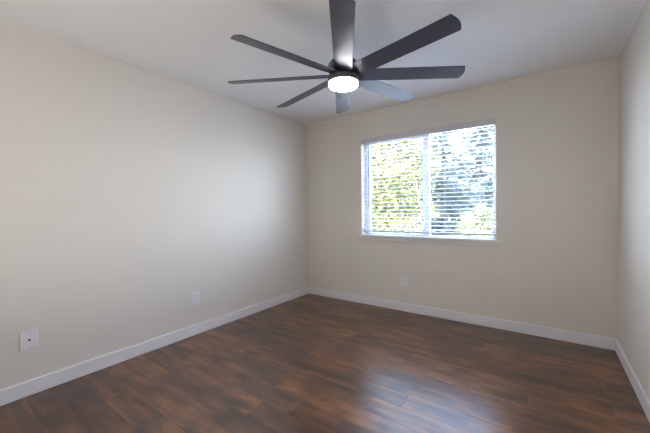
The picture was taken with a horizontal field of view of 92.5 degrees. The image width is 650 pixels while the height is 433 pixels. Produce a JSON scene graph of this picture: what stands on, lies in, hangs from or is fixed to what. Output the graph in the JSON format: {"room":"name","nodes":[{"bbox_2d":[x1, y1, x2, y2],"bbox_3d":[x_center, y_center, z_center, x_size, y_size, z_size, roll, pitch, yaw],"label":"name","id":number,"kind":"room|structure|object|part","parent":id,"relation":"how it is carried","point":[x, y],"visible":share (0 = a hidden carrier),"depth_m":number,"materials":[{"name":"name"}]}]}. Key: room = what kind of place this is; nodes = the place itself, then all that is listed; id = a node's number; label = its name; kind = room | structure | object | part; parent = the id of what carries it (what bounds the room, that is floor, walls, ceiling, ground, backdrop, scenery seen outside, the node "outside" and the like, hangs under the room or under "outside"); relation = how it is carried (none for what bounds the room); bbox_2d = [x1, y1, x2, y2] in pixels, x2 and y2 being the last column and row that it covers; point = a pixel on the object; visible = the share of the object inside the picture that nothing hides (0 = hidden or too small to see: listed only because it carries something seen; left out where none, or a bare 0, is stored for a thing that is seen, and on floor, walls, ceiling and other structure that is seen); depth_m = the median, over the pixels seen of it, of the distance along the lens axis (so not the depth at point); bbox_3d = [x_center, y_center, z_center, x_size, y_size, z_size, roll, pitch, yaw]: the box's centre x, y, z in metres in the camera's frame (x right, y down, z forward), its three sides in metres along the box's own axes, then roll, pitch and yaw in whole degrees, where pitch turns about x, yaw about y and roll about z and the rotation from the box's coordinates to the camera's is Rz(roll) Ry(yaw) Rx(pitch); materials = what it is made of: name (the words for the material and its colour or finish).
{"room":"empty bedroom","nodes":[
{"label":"empty bedroom","id":0,"kind":"room"},
{"bbox_2d":[0,20,307,389],"bbox_3d":[-1.688,-0.041,2.600,0.140,2.640,4.740,0,2,36],"label":"wall","id":1,"kind":"structure","parent":0,"point":[128,191],"depth_m":2.55,"materials":[{"name":"paint"}]},
{"bbox_2d":[20,329,38,350],"bbox_3d":[-1.971,0.824,2.073,0.017,0.122,0.090,0,2,36],"label":"cable wall plate","id":2,"kind":"object","parent":1,"relation":"attached to","point":[28,339],"visible":1,"depth_m":2.07,"materials":[{"name":"white plastic"}]},
{"bbox_2d":[0,286,308,405],"bbox_3d":[-1.569,1.125,2.639,0.014,0.102,4.600,0,2,36],"label":"baseboard","id":3,"kind":"structure","parent":1,"relation":"attached to","point":[22,390],"depth_m":2.54,"materials":[{"name":"white paint"}]},
{"bbox_2d":[192,291,198,304],"bbox_3d":[-1.273,0.800,3.059,0.008,0.122,0.078,0,2,36],"label":"wall outlet","id":4,"kind":"object","parent":1,"relation":"attached to","point":[195,295],"visible":1,"depth_m":3.06,"materials":[{"name":"white plastic"}]},
{"bbox_2d":[0,0,645,123],"bbox_3d":[-0.267,-1.309,1.629,3.296,0.100,4.600,0,2,36],"label":"ceiling","id":5,"kind":"structure","parent":0,"point":[186,41],"depth_m":2.20,"materials":[{"name":"paint"}]},
{"bbox_2d":[228,0,464,112],"bbox_3d":[0.120,-1.065,2.063,1.463,0.419,1.458,0,1,26],"label":"ceiling fan","id":6,"kind":"object","parent":5,"relation":"hanging from","point":[346,73],"visible":1,"depth_m":1.91,"materials":[{"name":"grey metal"}]},
{"bbox_3d":[-0.296,-0.923,2.094,0.726,0.005,0.117,-2,16,4],"label":"blade","id":7,"kind":"part","parent":6,"relation":"part of","materials":[{"name":"black metal"}]},
{"bbox_3d":[-0.189,-0.917,1.788,0.726,0.004,0.117,-4,17,-42],"label":"blade","id":8,"kind":"part","parent":6,"relation":"part of","materials":[{"name":"black metal"}]},
{"bbox_3d":[-0.147,-0.937,2.388,0.117,0.005,0.726,-20,13,-38],"label":"blade","id":9,"kind":"part","parent":6,"relation":"part of","materials":[{"name":"black metal"}]},
{"bbox_3d":[0.143,-0.947,2.485,0.117,0.005,0.726,-15,1,3],"label":"blade","id":10,"kind":"part","parent":6,"relation":"part of","materials":[{"name":"grey metal"}]},
{"bbox_3d":[0.094,-0.925,1.651,0.117,0.004,0.726,14,3,3],"label":"blade","id":11,"kind":"part","parent":6,"relation":"part of","materials":[{"name":"black metal"}]},
{"bbox_3d":[0.122,-0.872,2.069,0.196,0.034,0.196,0,2,36],"label":"lamp shade","id":12,"kind":"part","parent":6,"relation":"part of","materials":[{"name":"white glass"}]},
{"bbox_3d":[0.436,-0.959,2.343,0.726,0.004,0.117,-4,-11,-41],"label":"blade","id":13,"kind":"part","parent":6,"relation":"part of","materials":[{"name":"grey metal"}]},
{"bbox_3d":[0.401,-0.938,1.757,0.117,0.005,0.726,17,-11,-41],"label":"blade","id":14,"kind":"part","parent":6,"relation":"part of","materials":[{"name":"black metal"}]},
{"bbox_3d":[0.538,-0.936,2.036,0.726,0.004,0.117,0,-13,4],"label":"blade","id":15,"kind":"part","parent":6,"relation":"part of","materials":[{"name":"black metal"}]},
{"bbox_2d":[0,294,649,432],"bbox_3d":[-0.232,1.230,1.688,3.296,0.100,4.600,0,2,36],"label":"floor","id":16,"kind":"structure","parent":0,"point":[308,363],"depth_m":2.16,"materials":[{"name":"brown wood"}]},
{"bbox_2d":[306,56,619,338],"bbox_3d":[1.127,-0.103,3.587,3.576,2.640,0.140,0,2,36],"label":"wall","id":17,"kind":"structure","parent":0,"point":[554,264],"depth_m":2.99,"materials":[{"name":"paint"}]},
{"bbox_2d":[401,276,406,286],"bbox_3d":[0.930,0.766,3.666,0.078,0.122,0.008,0,2,36],"label":"wall outlet","id":18,"kind":"object","parent":17,"relation":"attached to","point":[403,278],"visible":1,"depth_m":3.66,"materials":[{"name":"white plastic"}]},
{"bbox_2d":[359,124,500,246],"bbox_3d":[1.119,-0.342,3.565,1.588,1.281,0.172,0,2,36],"label":"window","id":19,"kind":"structure","parent":17,"relation":"in","point":[376,236],"depth_m":3.57,"materials":[{"name":"white plastic"}]},
{"bbox_3d":[0.885,-0.365,3.798,0.787,1.159,0.038,0,2,36],"label":"sash","id":20,"kind":"part","parent":19,"relation":"part of","materials":[{"name":"white plastic"}]},
{"bbox_2d":[361,118,495,235],"bbox_3d":[1.098,-0.393,3.548,1.509,1.173,0.082,0,2,36],"label":"window blind","id":21,"kind":"object","parent":19,"relation":"attached to","point":[491,121],"visible":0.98,"depth_m":3.46,"materials":[{"name":"grey plastic"}]},
{"bbox_3d":[1.113,0.184,3.572,1.497,0.018,0.052,0,2,36],"label":"rail","id":22,"kind":"part","parent":21,"relation":"part of","materials":[{"name":"grey plastic"}]},
{"bbox_3d":[1.630,-0.375,3.185,0.002,1.111,0.057,0,2,36],"label":"ladder cord","id":23,"kind":"part","parent":21,"relation":"part of","materials":[{"name":"grey plastic"}]},
{"bbox_3d":[1.127,0.241,3.579,1.588,0.024,0.172,0,2,36],"label":"sill","id":24,"kind":"part","parent":19,"relation":"part of","materials":[{"name":"white paint"}]},
{"bbox_2d":[309,287,614,349],"bbox_3d":[1.098,1.068,3.552,3.268,0.102,0.014,0,2,36],"label":"baseboard","id":25,"kind":"structure","parent":17,"relation":"attached to","point":[603,342],"depth_m":3.18,"materials":[{"name":"white paint"}]},
{"bbox_2d":[617,0,649,399],"bbox_3d":[1.109,-0.033,0.604,0.140,2.640,4.740,0,2,36],"label":"wall","id":26,"kind":"structure","parent":0,"point":[633,306],"depth_m":2.07,"materials":[{"name":"paint"}]},
{"bbox_2d":[615,339,649,422],"bbox_3d":[1.483,1.116,1.266,0.014,0.102,3.290,0,2,36],"label":"baseboard","id":27,"kind":"structure","parent":26,"relation":"attached to","point":[643,398],"depth_m":2.02,"materials":[{"name":"white paint"}]},
{"label":"outside","id":28,"kind":"structure","parent":0,"visible":0},
{"bbox_3d":[23.206,3.034,37.376,90.000,0.200,79.400,0,2,36],"label":"ground","id":29,"kind":"structure","parent":28,"visible":0},
{"bbox_2d":[375,167,422,226],"bbox_3d":[3.425,-0.236,21.078,7.432,7.649,7.784,0,2,36],"label":"broadleaf tree","id":30,"kind":"object","parent":29,"relation":"on","point":[394,167],"visible":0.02,"depth_m":19.82,"materials":[{"name":"green plant"}]},
{"bbox_2d":[371,133,453,233],"bbox_3d":[1.990,-0.903,10.871,4.786,9.496,4.696,-2,2,-36],"label":"broadleaf tree","id":31,"kind":"object","parent":29,"relation":"on","point":[402,207],"visible":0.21,"depth_m":9.89,"materials":[{"name":"green plant"}]},
{"bbox_2d":[411,130,483,236],"bbox_3d":[5.548,-2.041,14.231,4.001,11.500,3.760,-2,2,-45],"label":"conifer tree","id":32,"kind":"object","parent":29,"relation":"on","point":[444,196],"visible":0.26,"depth_m":13.65,"materials":[{"name":"green plant"}]},
{"bbox_2d":[431,179,492,218],"bbox_3d":[12.655,-0.430,27.842,8.607,7.474,8.433,-1,1,-6],"label":"broadleaf tree","id":33,"kind":"object","parent":29,"relation":"on","point":[470,179],"visible":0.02,"depth_m":26.96,"materials":[{"name":"green plant"}]},
{"bbox_2d":[433,125,492,232],"bbox_3d":[9.699,-4.474,19.677,5.860,16.000,6.167,-1,1,6],"label":"conifer tree","id":34,"kind":"object","parent":29,"relation":"on","point":[479,186],"visible":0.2,"depth_m":19.17,"materials":[{"name":"green plant"}]},
{"bbox_2d":[446,199,492,236],"bbox_3d":[5.169,1.637,9.802,2.676,4.377,2.674,-1,1,2],"label":"broadleaf tree","id":35,"kind":"object","parent":29,"relation":"on","point":[490,219],"visible":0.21,"depth_m":9.52,"materials":[{"name":"green plant"}]}
]}

